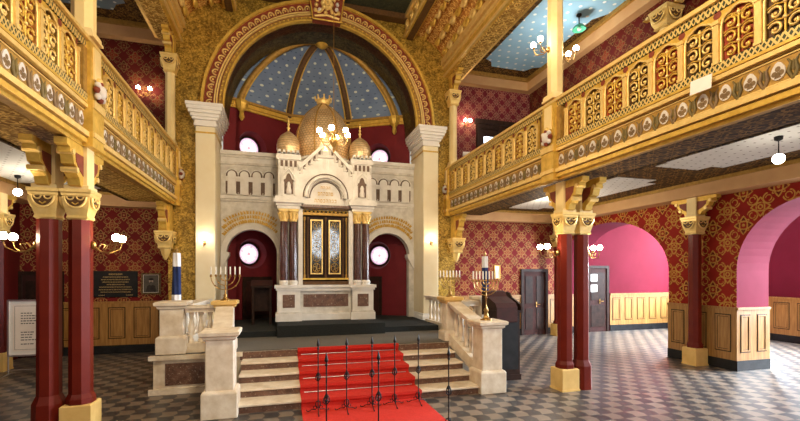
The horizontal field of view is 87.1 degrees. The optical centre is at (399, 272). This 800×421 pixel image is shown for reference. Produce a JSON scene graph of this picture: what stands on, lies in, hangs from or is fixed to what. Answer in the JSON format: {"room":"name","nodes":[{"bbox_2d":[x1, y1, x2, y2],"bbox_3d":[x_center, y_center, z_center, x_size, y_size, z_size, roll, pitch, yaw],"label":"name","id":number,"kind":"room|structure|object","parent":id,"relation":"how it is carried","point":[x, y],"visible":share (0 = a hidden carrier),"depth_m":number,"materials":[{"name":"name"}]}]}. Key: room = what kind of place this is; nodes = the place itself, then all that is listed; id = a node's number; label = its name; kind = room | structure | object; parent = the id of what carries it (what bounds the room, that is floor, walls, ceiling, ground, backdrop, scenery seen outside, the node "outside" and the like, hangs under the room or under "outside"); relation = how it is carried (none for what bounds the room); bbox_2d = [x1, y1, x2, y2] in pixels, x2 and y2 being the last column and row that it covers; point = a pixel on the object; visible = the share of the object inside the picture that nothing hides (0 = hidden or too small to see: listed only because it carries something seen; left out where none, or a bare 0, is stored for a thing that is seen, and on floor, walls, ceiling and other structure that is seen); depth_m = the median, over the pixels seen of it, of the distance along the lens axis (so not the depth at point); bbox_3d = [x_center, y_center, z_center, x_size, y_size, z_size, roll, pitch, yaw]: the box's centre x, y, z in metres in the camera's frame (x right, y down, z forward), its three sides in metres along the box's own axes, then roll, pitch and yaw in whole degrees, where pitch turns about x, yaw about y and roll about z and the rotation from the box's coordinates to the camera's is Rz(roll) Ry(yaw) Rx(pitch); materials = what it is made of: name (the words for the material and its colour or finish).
{"room":"house of worship","nodes":[
{"label":"house of worship","id":0,"kind":"room"},
{"bbox_2d":[7,203,19,359],"bbox_3d":[-6.918,0.025,2.291,0.250,3.950,16.200,0,0,-16],"label":"wall","id":1,"kind":"structure","parent":0,"point":[13,258],"depth_m":9.73,"materials":[{"name":"paint"}]},
{"bbox_2d":[0,177,28,203],"bbox_3d":[-6.549,-1.795,2.292,0.460,0.310,16.000,0,0,-16],"label":"trim","id":2,"kind":"structure","parent":1,"relation":"attached to","point":[7,186],"depth_m":8.97,"materials":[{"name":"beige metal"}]},
{"bbox_2d":[0,141,106,191],"bbox_3d":[-5.121,-2.029,2.700,3.430,0.182,16.000,0,0,-16],"label":"ceiling","id":3,"kind":"structure","parent":0,"point":[13,161],"depth_m":7.66,"materials":[{"name":"white paint"}]},
{"bbox_2d":[0,0,184,205],"bbox_3d":[-3.188,-2.245,2.725,0.381,1.370,14.990,0,0,-16],"label":"parapet","id":4,"kind":"object","parent":3,"relation":"attached to","point":[53,74],"visible":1,"depth_m":4.95,"materials":[{"name":"gold metal"}]},
{"bbox_2d":[71,0,103,48],"bbox_3d":[-3.988,-4.162,5.310,0.465,2.465,1.040,0,0,-16],"label":"column","id":5,"kind":"structure","parent":4,"relation":"on","point":[84,12],"depth_m":5.23,"materials":[{"name":"gold paint"}]},
{"bbox_2d":[159,24,180,145],"bbox_3d":[-5.202,-4.162,9.459,0.372,2.465,0.706,0,0,-16],"label":"column","id":6,"kind":"structure","parent":4,"relation":"on","point":[170,61],"depth_m":9.53,"materials":[{"name":"gold paint"}]},
{"bbox_2d":[20,37,167,301],"bbox_3d":[-7.356,-2.200,10.485,3.400,8.400,0.200,0,0,-16],"label":"wall","id":7,"kind":"structure","parent":0,"point":[140,253],"depth_m":10.55,"materials":[{"name":"paint"}]},
{"bbox_2d":[18,271,63,357],"bbox_3d":[-8.530,0.980,9.989,0.910,2.040,0.111,0,0,-16],"label":"door","id":8,"kind":"structure","parent":7,"relation":"in","point":[26,280],"depth_m":9.93,"materials":[{"name":"brown wood"}]},
{"bbox_2d":[63,301,158,355],"bbox_3d":[-7.298,1.353,10.372,3.350,1.295,0.050,0,0,-16],"label":"wainscoting","id":9,"kind":"structure","parent":7,"relation":"attached to","point":[119,327],"depth_m":10.48,"materials":[{"name":"brown wood"}]},
{"bbox_2d":[93,271,137,296],"bbox_3d":[-7.083,0.275,10.441,1.020,0.650,0.034,0,0,-16],"label":"tablet","id":10,"kind":"object","parent":7,"relation":"attached to","point":[105,283],"visible":1,"depth_m":10.44,"materials":[{"name":"black metal"}]},
{"bbox_2d":[70,12,163,45],"bbox_3d":[-7.326,-5.980,10.234,2.880,0.360,0.300,0,0,-16],"label":"trim","id":11,"kind":"structure","parent":7,"relation":"attached to","point":[109,28],"depth_m":10.33,"materials":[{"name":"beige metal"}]},
{"bbox_2d":[97,191,156,208],"bbox_3d":[-7.127,-1.785,10.265,2.880,0.330,0.350,0,0,-16],"label":"trim","id":12,"kind":"structure","parent":7,"relation":"attached to","point":[108,200],"depth_m":10.25,"materials":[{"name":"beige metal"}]},
{"bbox_2d":[141,273,160,293],"bbox_3d":[-6.304,0.270,10.663,0.440,0.540,0.035,0,0,-16],"label":"framed picture","id":13,"kind":"object","parent":7,"relation":"attached to","point":[150,282],"visible":1,"depth_m":10.66,"materials":[{"name":"paper"}]},
{"bbox_2d":[61,0,146,22],"bbox_3d":[-5.112,-6.224,2.702,3.450,0.152,16.000,0,0,-16],"label":"ceiling","id":14,"kind":"structure","parent":0,"point":[128,10],"depth_m":9.84,"materials":[{"name":"paint"}]},
{"bbox_2d":[168,0,454,308],"bbox_3d":[-2.026,-2.650,11.121,7.200,9.300,0.700,0,0,-16],"label":"wall","id":15,"kind":"structure","parent":0,"point":[206,25],"depth_m":10.01,"materials":[{"name":"gold metal"}]},
{"bbox_2d":[0,101,163,201],"bbox_3d":[-3.732,-1.795,2.513,0.900,0.310,14.880,0,0,-16],"label":"trim","id":16,"kind":"structure","parent":15,"relation":"attached to","point":[12,122],"depth_m":5.29,"materials":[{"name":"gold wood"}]},
{"bbox_2d":[135,0,185,41],"bbox_3d":[-3.347,-5.798,2.623,0.740,0.805,14.880,0,0,-16],"label":"trim","id":17,"kind":"structure","parent":15,"relation":"attached to","point":[155,13],"depth_m":9.00,"materials":[{"name":"gold metal"}]},
{"bbox_2d":[154,201,176,259],"bbox_3d":[-5.303,-0.930,9.449,0.404,1.260,0.722,0,0,-16],"label":"capital","id":18,"kind":"object","parent":15,"relation":"attached to","point":[165,237],"visible":1,"depth_m":9.45,"materials":[{"name":"gold metal"}]},
{"bbox_2d":[222,0,236,11],"bbox_3d":[-2.034,-6.570,2.997,0.330,0.540,14.880,0,0,-16],"label":"trim","id":19,"kind":"structure","parent":15,"relation":"attached to","point":[229,5],"depth_m":9.94,"materials":[{"name":"gold metal"}]},
{"bbox_2d":[200,0,434,138],"bbox_3d":[-1.968,-5.275,10.919,5.700,2.850,1.120,0,0,-16],"label":"arch","id":20,"kind":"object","parent":15,"relation":"attached to","point":[271,28],"depth_m":10.69,"materials":[{"name":"gold metal"}]},
{"bbox_2d":[310,0,344,26],"bbox_3d":[-1.796,-6.481,10.313,0.888,0.679,0.300,0,0,-16],"label":"keystone ornament","id":21,"kind":"object","parent":15,"relation":"attached to","point":[325,12],"visible":1,"depth_m":10.26,"materials":[{"name":"gold metal"}]},
{"bbox_2d":[263,0,407,23],"bbox_3d":[-1.892,-6.770,10.649,4.300,0.140,0.240,0,0,-16],"label":"trim","id":22,"kind":"structure","parent":15,"relation":"attached to","point":[377,14],"depth_m":10.96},
{"bbox_2d":[404,0,435,39],"bbox_3d":[2.264,-6.570,4.222,0.330,0.540,14.880,0,0,-16],"label":"trim","id":23,"kind":"structure","parent":15,"relation":"attached to","point":[417,12],"depth_m":10.57,"materials":[{"name":"gold metal"}]},
{"bbox_2d":[447,214,466,261],"bbox_3d":[1.592,-0.930,11.415,0.404,1.260,0.722,0,0,-16],"label":"corbel","id":24,"kind":"object","parent":15,"relation":"attached to","point":[456,243],"visible":1,"depth_m":11.41,"materials":[{"name":"gold metal"}]},
{"bbox_2d":[441,0,536,79],"bbox_3d":[3.529,-5.798,4.583,0.740,0.805,14.880,0,0,-16],"label":"trim","id":25,"kind":"structure","parent":15,"relation":"attached to","point":[494,19],"depth_m":9.69,"materials":[{"name":"gold metal"}]},
{"bbox_2d":[461,102,799,214],"bbox_3d":[3.914,-1.795,4.692,0.900,0.310,14.880,0,0,-16],"label":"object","id":26,"kind":"structure","parent":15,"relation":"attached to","point":[788,116],"depth_m":5.55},
{"bbox_2d":[223,107,409,319],"bbox_3d":[-2.245,-1.520,11.890,5.000,5.840,0.900,0,0,-16],"label":"wall","id":27,"kind":"structure","parent":0,"point":[266,131],"depth_m":11.79,"materials":[{"name":"red paint"}]},
{"bbox_2d":[240,242,259,264],"bbox_3d":[-4.121,-0.520,11.469,0.060,0.630,0.630,0,0,44],"label":"window","id":28,"kind":"structure","parent":27,"relation":"in","point":[249,252],"depth_m":11.48,"materials":[{"name":"white glass"}]},
{"bbox_2d":[240,136,259,151],"bbox_3d":[-4.121,-3.400,11.469,0.060,0.630,0.630,0,0,44],"label":"window","id":29,"kind":"structure","parent":27,"relation":"in","point":[247,143],"depth_m":11.46,"materials":[{"name":"white glass"}]},
{"bbox_2d":[242,277,271,319],"bbox_3d":[-3.852,0.665,11.379,0.050,1.130,0.827,0,0,44],"label":"door","id":30,"kind":"structure","parent":27,"relation":"in","point":[246,281],"depth_m":11.17,"materials":[{"name":"brown wood"}]},
{"bbox_2d":[231,97,403,134],"bbox_3d":[-2.228,-4.250,11.829,5.000,0.540,1.026,0,0,-16],"label":"trim","id":31,"kind":"structure","parent":27,"relation":"attached to","point":[242,105],"depth_m":11.96,"materials":[{"name":"gold metal"}]},
{"bbox_2d":[369,276,381,314],"bbox_3d":[-0.829,0.665,12.357,0.610,1.130,0.050,0,0,14],"label":"door","id":32,"kind":"structure","parent":27,"relation":"in","point":[377,293],"depth_m":12.30,"materials":[{"name":"brown wood"}]},
{"bbox_2d":[369,245,389,265],"bbox_3d":[-0.613,-0.520,12.567,0.630,0.630,0.060,0,0,14],"label":"window","id":33,"kind":"structure","parent":27,"relation":"in","point":[379,255],"depth_m":12.56,"materials":[{"name":"white glass"}]},
{"bbox_2d":[371,148,389,161],"bbox_3d":[-0.613,-3.400,12.567,0.630,0.630,0.060,0,0,14],"label":"window","id":34,"kind":"structure","parent":27,"relation":"in","point":[379,154],"depth_m":12.55,"materials":[{"name":"white glass"}]},
{"bbox_2d":[233,42,401,123],"bbox_3d":[-2.220,-5.405,11.801,5.000,1.994,1.155,0,0,-16],"label":"ceiling","id":35,"kind":"structure","parent":0,"point":[288,79],"depth_m":11.96,"materials":[{"name":"blue paint"}]},
{"bbox_2d":[177,0,485,56],"bbox_3d":[0.107,-6.320,3.638,6.600,1.040,14.938,0,0,-16],"label":"ceiling","id":36,"kind":"structure","parent":0,"point":[446,20],"depth_m":10.57,"materials":[{"name":"gold metal"}]},
{"bbox_2d":[317,122,349,151],"bbox_3d":[-1.330,-4.630,8.460,0.693,4.420,0.690,0,0,-16],"label":"chandelier","id":37,"kind":"object","parent":36,"relation":"hanging from","point":[334,138],"visible":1,"depth_m":8.40,"materials":[{"name":"gold metal"}]},
{"bbox_2d":[234,315,437,337],"bbox_3d":[-1.923,1.230,10.760,5.000,0.240,3.450,0,0,-16],"label":"step","id":38,"kind":"structure","parent":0,"point":[380,324],"depth_m":9.33,"materials":[{"name":"black stone"}]},
{"bbox_2d":[220,149,278,298],"bbox_3d":[-3.813,-0.910,10.731,1.400,4.280,0.310,0,0,-16],"label":"stone wall","id":39,"kind":"structure","parent":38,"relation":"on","point":[248,180],"depth_m":10.62,"materials":[{"name":"grey stone"}]},
{"bbox_2d":[251,280,272,324],"bbox_3d":[-3.334,0.700,10.165,0.500,1.060,0.340,0,0,-16],"label":"desk","id":40,"kind":"object","parent":38,"relation":"on","point":[261,289],"visible":1,"depth_m":10.23,"materials":[{"name":"brown wood"}]},
{"bbox_2d":[274,94,376,321],"bbox_3d":[-1.926,-1.688,10.624,2.400,5.596,1.610,0,0,-16],"label":"torah ark","id":41,"kind":"object","parent":38,"relation":"on","point":[323,203],"visible":0.99,"depth_m":10.11,"materials":[{"name":"white stone"}]},
{"bbox_2d":[369,161,414,316],"bbox_3d":[-0.341,-0.910,11.720,1.480,4.280,0.310,0,0,-16],"label":"screen","id":42,"kind":"object","parent":38,"relation":"on","point":[392,183],"visible":0.87,"depth_m":11.70,"materials":[{"name":"grey stone"}]},
{"bbox_2d":[0,328,799,420],"bbox_3d":[2.655,2.060,5.644,20.800,0.120,17.400,0,0,-16],"label":"floor","id":43,"kind":"structure","parent":0,"point":[634,377],"depth_m":7.11,"materials":[{"name":"tile"}]},
{"bbox_2d":[0,192,16,371],"bbox_3d":[-8.229,0.180,8.624,0.404,3.640,1.040,0,0,-16],"label":"column","id":44,"kind":"structure","parent":43,"relation":"on","point":[6,201],"depth_m":8.61,"materials":[{"name":"paint"}]},
{"bbox_2d":[0,299,35,378],"bbox_3d":[-7.215,1.256,8.238,0.764,1.472,0.442,0,0,-16],"label":"notice board","id":45,"kind":"object","parent":43,"relation":"on","point":[21,314],"visible":0.73,"depth_m":8.18,"materials":[{"name":"white paint"}]},
{"bbox_2d":[18,133,66,420],"bbox_3d":[-4.339,0.220,5.210,0.343,3.560,1.040,0,0,-16],"label":"column","id":46,"kind":"structure","parent":43,"relation":"on","point":[44,197],"depth_m":5.10,"materials":[{"name":"red paint"}]},
{"bbox_2d":[0,232,35,251],"bbox_3d":[-4.612,-0.373,5.132,0.368,0.240,0.296,0,0,-16],"label":"wall sconce","id":47,"kind":"object","parent":46,"relation":"attached to","point":[13,237],"visible":0.94,"depth_m":5.15,"materials":[{"name":"gold metal"}]},
{"bbox_2d":[54,136,103,420],"bbox_3d":[-4.017,0.220,5.302,0.350,3.560,1.040,0,0,-16],"label":"column","id":48,"kind":"structure","parent":43,"relation":"on","point":[80,200],"depth_m":5.20,"materials":[{"name":"red paint"}]},
{"bbox_2d":[91,234,125,252],"bbox_3d":[-3.744,-0.373,5.380,0.368,0.240,0.296,0,0,-16],"label":"wall sconce","id":49,"kind":"object","parent":48,"relation":"attached to","point":[116,238],"visible":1,"depth_m":5.33,"materials":[{"name":"gold metal"}]},
{"bbox_2d":[198,327,241,420],"bbox_3d":[-2.532,1.400,5.964,0.520,1.200,0.520,0,0,-16],"label":"stone pier","id":50,"kind":"object","parent":43,"relation":"on","point":[220,398],"visible":0.99,"depth_m":5.77,"materials":[{"name":"stone"}]},
{"bbox_2d":[148,325,469,395],"bbox_3d":[-1.535,1.675,10.164,6.740,0.650,5.010,0,0,-16],"label":"platform","id":51,"kind":"object","parent":43,"relation":"on","point":[174,373],"visible":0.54,"depth_m":7.45,"materials":[{"name":"stone"}]},
{"bbox_2d":[153,300,192,354],"bbox_3d":[-3.855,0.915,7.178,0.510,0.870,0.510,0,0,-16],"label":"stone pier","id":52,"kind":"object","parent":51,"relation":"on","point":[173,337],"visible":0.85,"depth_m":6.99,"materials":[{"name":"stone"}]},
{"bbox_2d":[172,246,180,299],"bbox_3d":[-4.132,0.430,7.785,0.320,1.840,0.312,0,0,-16],"label":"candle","id":53,"kind":"object","parent":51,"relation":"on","point":[176,271],"visible":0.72,"depth_m":7.74,"materials":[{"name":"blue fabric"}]},
{"bbox_2d":[185,305,214,352],"bbox_3d":[-3.441,0.955,7.275,0.450,0.790,0.280,0,0,-16],"label":"balustrade","id":54,"kind":"object","parent":51,"relation":"on","point":[193,346],"visible":0.77,"depth_m":7.20,"materials":[{"name":"stone"}]},
{"bbox_2d":[188,299,211,340],"bbox_3d":[-4.150,0.965,8.467,0.280,0.770,2.162,0,0,-13],"label":"balustrade","id":55,"kind":"object","parent":51,"relation":"on","point":[197,301],"visible":0.2,"depth_m":8.67,"materials":[{"name":"stone"}]},
{"bbox_2d":[185,100,228,324],"bbox_3d":[-4.585,-1.250,10.085,0.782,5.200,1.270,0,0,-16],"label":"pilaster","id":56,"kind":"object","parent":51,"relation":"on","point":[211,122],"visible":0.81,"depth_m":9.65,"materials":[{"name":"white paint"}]},
{"bbox_2d":[212,306,232,327],"bbox_3d":[-2.805,1.175,6.687,0.280,1.210,1.084,0,0,-21],"label":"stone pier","id":57,"kind":"structure","parent":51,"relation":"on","point":[223,316],"depth_m":6.73,"materials":[{"name":"stone"}]},
{"bbox_2d":[211,300,238,348],"bbox_3d":[-3.061,0.915,7.384,0.420,0.870,0.420,0,0,-16],"label":"stone pier","id":58,"kind":"object","parent":51,"relation":"on","point":[216,303],"visible":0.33,"depth_m":7.22,"materials":[{"name":"stone"}]},
{"bbox_2d":[210,267,240,300],"bbox_3d":[-3.061,0.184,7.384,0.522,0.592,0.170,0,0,-16],"label":"candelabrum","id":59,"kind":"object","parent":58,"relation":"on","point":[225,298],"visible":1,"depth_m":7.37,"materials":[{"name":"gold metal"}]},
{"bbox_2d":[405,124,446,319],"bbox_3d":[0.695,-1.250,11.589,0.782,5.200,1.270,0,0,-16],"label":"pilaster","id":60,"kind":"object","parent":51,"relation":"on","point":[423,142],"visible":0.91,"depth_m":11.17,"materials":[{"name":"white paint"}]},
{"bbox_2d":[424,295,441,328],"bbox_3d":[1.002,0.965,10.273,0.280,0.770,1.512,0,0,-19],"label":"balustrade","id":61,"kind":"object","parent":51,"relation":"on","point":[433,311],"visible":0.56,"depth_m":10.47,"materials":[{"name":"stone"}]},
{"bbox_2d":[437,296,463,340],"bbox_3d":[1.016,0.915,8.546,0.420,0.870,0.420,0,0,-16],"label":"stone pier","id":62,"kind":"object","parent":51,"relation":"on","point":[448,315],"visible":0.77,"depth_m":8.40,"materials":[{"name":"stone"}]},
{"bbox_2d":[439,270,460,296],"bbox_3d":[1.016,0.214,8.546,0.472,0.532,0.170,0,0,-16],"label":"candelabrum","id":63,"kind":"object","parent":62,"relation":"on","point":[440,278],"visible":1,"depth_m":8.53,"materials":[{"name":"gold metal"}]},
{"bbox_2d":[448,302,480,366],"bbox_3d":[1.244,1.175,7.893,0.280,1.210,1.022,0,0,-19],"label":"balustrade","id":64,"kind":"object","parent":51,"relation":"on","point":[464,350],"visible":0.66,"depth_m":7.91,"materials":[{"name":"stone"}]},
{"bbox_2d":[459,300,479,339],"bbox_3d":[1.391,0.955,8.653,0.420,0.790,0.280,0,0,-16],"label":"balustrade","id":65,"kind":"object","parent":51,"relation":"on","point":[468,303],"visible":0.3,"depth_m":8.57,"materials":[{"name":"stone"}]},
{"bbox_2d":[469,295,483,317],"bbox_3d":[1.780,0.915,8.784,0.510,0.870,0.510,0,0,-16],"label":"stone pier","id":66,"kind":"object","parent":51,"relation":"on","point":[478,310],"visible":0.13,"depth_m":8.64,"materials":[{"name":"stone"}]},
{"bbox_2d":[482,252,488,290],"bbox_3d":[1.907,0.430,9.434,0.320,1.840,0.312,0,0,-16],"label":"flag","id":67,"kind":"object","parent":51,"relation":"on","point":[484,258],"visible":0.49,"depth_m":9.39,"materials":[{"name":"blue fabric"}]},
{"bbox_2d":[238,348,478,413],"bbox_3d":[-0.688,1.740,7.119,3.820,0.520,1.400,0,0,-16],"label":"staircase","id":68,"kind":"structure","parent":43,"relation":"on","point":[271,383],"depth_m":6.93,"materials":[{"name":"brown stone"}]},
{"bbox_2d":[297,343,446,420],"bbox_3d":[-0.315,1.666,5.594,1.860,0.664,4.560,0,0,-16],"label":"carpet","id":69,"kind":"object","parent":43,"relation":"on","point":[412,410],"visible":0.98,"depth_m":6.70,"materials":[{"name":"red carpet"}]},
{"bbox_2d":[306,339,328,416],"bbox_3d":[-1.147,1.454,5.929,0.324,1.055,0.285,0,0,-16],"label":"pole","id":70,"kind":"object","parent":69,"relation":"on","point":[318,378],"visible":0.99,"depth_m":5.96,"materials":[{"name":"black metal"}]},
{"bbox_2d":[323,352,329,420],"bbox_3d":[-0.843,1.454,4.862,0.324,1.055,0.285,0,0,-16],"label":"pole","id":71,"kind":"object","parent":69,"relation":"on","point":[326,396],"visible":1,"depth_m":4.89,"materials":[{"name":"black metal"}]},
{"bbox_2d":[335,338,356,414],"bbox_3d":[-0.752,1.454,6.001,0.324,1.055,0.285,0,0,-16],"label":"pole","id":72,"kind":"object","parent":69,"relation":"on","point":[346,342],"visible":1,"depth_m":6.03,"materials":[{"name":"black metal"}]},
{"bbox_2d":[360,338,379,411],"bbox_3d":[-0.397,1.454,6.143,0.324,1.055,0.285,0,0,-16],"label":"pole","id":73,"kind":"object","parent":69,"relation":"on","point":[372,373],"visible":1,"depth_m":6.18,"materials":[{"name":"black metal"}]},
{"bbox_2d":[375,351,381,420],"bbox_3d":[-0.243,1.454,4.981,0.324,1.055,0.285,0,0,-16],"label":"pole","id":74,"kind":"object","parent":69,"relation":"on","point":[378,393],"visible":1,"depth_m":5.01,"materials":[{"name":"black metal"}]},
{"bbox_2d":[383,335,403,408],"bbox_3d":[-0.066,1.454,6.258,0.324,1.055,0.285,0,0,-16],"label":"pole","id":75,"kind":"object","parent":69,"relation":"on","point":[394,340],"visible":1,"depth_m":6.29,"materials":[{"name":"black metal"}]},
{"bbox_2d":[407,334,426,405],"bbox_3d":[0.294,1.454,6.382,0.324,1.055,0.285,0,0,-16],"label":"pole","id":76,"kind":"object","parent":69,"relation":"on","point":[418,338],"visible":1,"depth_m":6.42,"materials":[{"name":"black metal"}]},
{"bbox_2d":[445,347,451,420],"bbox_3d":[0.623,1.454,5.228,0.324,1.055,0.285,0,0,-16],"label":"pole","id":77,"kind":"object","parent":43,"relation":"on","point":[448,352],"visible":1,"depth_m":5.26,"materials":[{"name":"black metal"}]},
{"bbox_2d":[467,318,508,394],"bbox_3d":[1.488,1.400,7.183,0.520,1.200,0.520,0,0,-16],"label":"stone pier","id":78,"kind":"object","parent":43,"relation":"on","point":[486,372],"visible":0.96,"depth_m":7.00,"materials":[{"name":"stone"}]},
{"bbox_2d":[472,271,499,320],"bbox_3d":[1.469,0.384,7.178,0.532,0.832,0.200,0,0,-16],"label":"candelabrum","id":79,"kind":"object","parent":78,"relation":"on","point":[486,315],"visible":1,"depth_m":7.16,"materials":[{"name":"gold metal"}]},
{"bbox_2d":[482,290,522,380],"bbox_3d":[1.960,1.173,8.098,0.550,1.655,0.600,0,0,-16],"label":"lectern","id":80,"kind":"object","parent":43,"relation":"on","point":[501,305],"visible":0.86,"depth_m":7.87,"materials":[{"name":"brown wood"}]},
{"bbox_2d":[549,227,556,335],"bbox_3d":[5.129,0.190,13.379,0.404,3.620,0.722,0,0,-16],"label":"column","id":81,"kind":"structure","parent":43,"relation":"on","point":[553,238],"depth_m":13.48,"materials":[{"name":"red paint"}]},
{"bbox_2d":[543,176,588,392],"bbox_3d":[2.840,0.220,7.256,0.350,3.560,1.040,0,0,-16],"label":"column","id":82,"kind":"structure","parent":43,"relation":"on","point":[563,196],"depth_m":7.15,"materials":[{"name":"red paint"}]},
{"bbox_2d":[537,244,559,257],"bbox_3d":[2.567,-0.373,7.178,0.368,0.240,0.296,0,0,-16],"label":"wall sconce","id":83,"kind":"object","parent":82,"relation":"attached to","point":[546,246],"visible":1,"depth_m":7.19,"materials":[{"name":"gold metal"}]},
{"bbox_2d":[572,177,605,389],"bbox_3d":[3.162,0.220,7.348,0.343,3.560,1.040,0,0,-16],"label":"column","id":84,"kind":"structure","parent":43,"relation":"on","point":[586,216],"depth_m":7.24,"materials":[{"name":"red paint"}]},
{"bbox_2d":[671,194,720,365],"bbox_3d":[6.459,0.180,9.224,0.404,3.640,1.040,0,0,-16],"label":"column","id":85,"kind":"structure","parent":43,"relation":"on","point":[695,222],"depth_m":9.12,"materials":[{"name":"red paint"}]},
{"bbox_2d":[472,0,625,77],"bbox_3d":[4.866,-6.224,5.546,3.200,0.152,16.000,0,0,-16],"label":"ceiling","id":86,"kind":"structure","parent":0,"point":[513,55],"depth_m":10.94,"materials":[{"name":"blue paint"}]},
{"bbox_2d":[572,13,585,32],"bbox_3d":[4.252,-5.947,9.999,0.310,0.385,0.310,0,0,-16],"label":"hanging lamp","id":87,"kind":"object","parent":86,"relation":"hanging from","point":[579,27],"visible":1,"depth_m":10.00,"materials":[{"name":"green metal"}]},
{"bbox_2d":[455,85,668,330],"bbox_3d":[5.723,-2.200,14.213,9.400,8.400,0.200,0,0,-16],"label":"wall","id":88,"kind":"structure","parent":0,"point":[511,246],"depth_m":13.56,"materials":[{"name":"paint"}]},
{"bbox_2d":[459,70,527,93],"bbox_3d":[2.777,-5.980,13.113,2.630,0.360,0.300,0,0,-16],"label":"trim","id":89,"kind":"structure","parent":88,"relation":"attached to","point":[478,79],"depth_m":13.10,"materials":[{"name":"beige wood"}]},
{"bbox_2d":[474,118,515,147],"bbox_3d":[3.168,-3.460,13.329,1.740,2.680,0.100,0,0,-16],"label":"door","id":90,"kind":"structure","parent":88,"relation":"in","point":[486,129],"depth_m":13.21,"materials":[{"name":"brown wood"}]},
{"bbox_2d":[455,210,553,223],"bbox_3d":[3.144,-1.785,13.192,3.780,0.330,0.350,0,0,-16],"label":"trim","id":91,"kind":"structure","parent":88,"relation":"attached to","point":[513,216],"depth_m":13.21,"materials":[{"name":"beige wood"}]},
{"bbox_2d":[458,294,573,334],"bbox_3d":[3.738,1.353,13.517,5.200,1.295,0.050,0,0,-16],"label":"wainscoting","id":92,"kind":"structure","parent":88,"relation":"attached to","point":[550,296],"depth_m":13.86,"materials":[{"name":"brown wood"}]},
{"bbox_2d":[520,269,547,334],"bbox_3d":[4.376,0.935,13.668,0.990,2.130,0.111,0,0,-16],"label":"door","id":93,"kind":"structure","parent":88,"relation":"in","point":[533,282],"depth_m":13.68,"materials":[{"name":"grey wood"}]},
{"bbox_2d":[589,266,608,331],"bbox_3d":[6.756,0.875,14.346,0.880,2.250,0.111,0,0,-16],"label":"door","id":94,"kind":"structure","parent":88,"relation":"in","point":[599,300],"depth_m":14.36,"materials":[{"name":"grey wood"}]},
{"bbox_2d":[610,292,668,330],"bbox_3d":[8.763,1.353,14.950,3.150,1.295,0.050,0,0,-16],"label":"wainscoting","id":95,"kind":"structure","parent":88,"relation":"attached to","point":[628,311],"depth_m":14.85,"materials":[{"name":"brown wood"}]},
{"bbox_2d":[530,0,707,113],"bbox_3d":[6.498,-4.260,6.115,0.250,4.280,16.200,0,0,-16],"label":"wall","id":96,"kind":"structure","parent":0,"point":[636,32],"depth_m":10.36,"materials":[{"name":"paint"}]},
{"bbox_2d":[524,0,660,93],"bbox_3d":[6.261,-5.980,5.944,0.300,0.360,16.000,0,0,-16],"label":"trim","id":97,"kind":"structure","parent":96,"relation":"attached to","point":[625,13],"depth_m":10.39,"materials":[{"name":"beige wood"}]},
{"bbox_2d":[501,124,799,211],"bbox_3d":[5.429,-2.029,5.707,4.330,0.182,16.000,0,0,-16],"label":"ceiling","id":98,"kind":"structure","parent":0,"point":[758,151],"depth_m":7.66,"materials":[{"name":"white paint"}]},
{"bbox_2d":[442,0,799,216],"bbox_3d":[3.340,-2.245,4.586,0.381,1.370,14.990,0,0,-16],"label":"parapet","id":99,"kind":"object","parent":98,"relation":"attached to","point":[640,102],"visible":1,"depth_m":5.21,"materials":[{"name":"gold metal"}]},
{"bbox_2d":[445,67,462,165],"bbox_3d":[1.501,-4.162,11.370,0.372,2.465,0.706,0,0,-16],"label":"column","id":100,"kind":"structure","parent":99,"relation":"on","point":[453,95],"depth_m":11.44,"materials":[{"name":"gold paint"}]},
{"bbox_2d":[542,0,562,104],"bbox_3d":[2.657,-4.162,7.204,0.465,2.465,1.040,0,0,-16],"label":"column","id":101,"kind":"structure","parent":99,"relation":"on","point":[555,7],"depth_m":7.10,"materials":[{"name":"gold paint"}]},
{"bbox_2d":[690,74,711,94],"bbox_3d":[3.247,-2.033,4.547,0.008,0.165,0.245,0,0,-16],"label":"paper sheet","id":102,"kind":"object","parent":99,"relation":"attached to","point":[704,83],"visible":1,"depth_m":4.54,"materials":[{"name":"white paper"}]},
{"bbox_2d":[643,0,684,32],"bbox_3d":[5.410,-3.767,8.561,0.465,3.295,1.040,0,0,-16],"label":"column","id":103,"kind":"structure","parent":98,"relation":"on","point":[666,14],"depth_m":8.40,"materials":[{"name":"gold paint"}]},
{"bbox_2d":[772,135,784,163],"bbox_3d":[5.369,-1.743,5.970,0.144,0.390,0.144,0,0,-16],"label":"pendant lamp","id":104,"kind":"object","parent":98,"relation":"hanging from","point":[778,158],"visible":1,"depth_m":5.94,"materials":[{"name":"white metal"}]},
{"bbox_2d":[572,181,799,307],"bbox_3d":[7.944,0.025,6.423,0.900,3.950,16.000,0,0,-16],"label":"wall","id":105,"kind":"structure","parent":0,"point":[743,229],"depth_m":8.78,"materials":[{"name":"red paint"}]},
{"bbox_2d":[592,158,799,216],"bbox_3d":[7.290,-1.795,6.237,0.460,0.310,16.000,0,0,-16],"label":"trim","id":106,"kind":"structure","parent":105,"relation":"attached to","point":[786,172],"depth_m":8.67,"materials":[{"name":"beige wood"}]},
{"bbox_2d":[667,302,770,371],"bbox_3d":[7.641,1.353,7.393,0.950,1.295,5.830,0,0,-16],"label":"wainscoting","id":107,"kind":"object","parent":105,"relation":"attached to","point":[735,339],"visible":0.87,"depth_m":8.77,"materials":[{"name":"brown wood"}]},
{"bbox_2d":[769,216,799,297],"bbox_3d":[12.604,-0.200,7.856,0.350,4.400,16.200,0,0,-16],"label":"wall","id":108,"kind":"structure","parent":0,"point":[784,263],"depth_m":12.19,"materials":[{"name":"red paint"}]},
{"bbox_2d":[769,297,799,343],"bbox_3d":[11.617,1.353,10.590,0.050,1.295,10.000,0,0,-16],"label":"wainscoting","id":109,"kind":"structure","parent":108,"relation":"attached to","point":[784,311],"depth_m":12.19,"materials":[{"name":"brown wood"}]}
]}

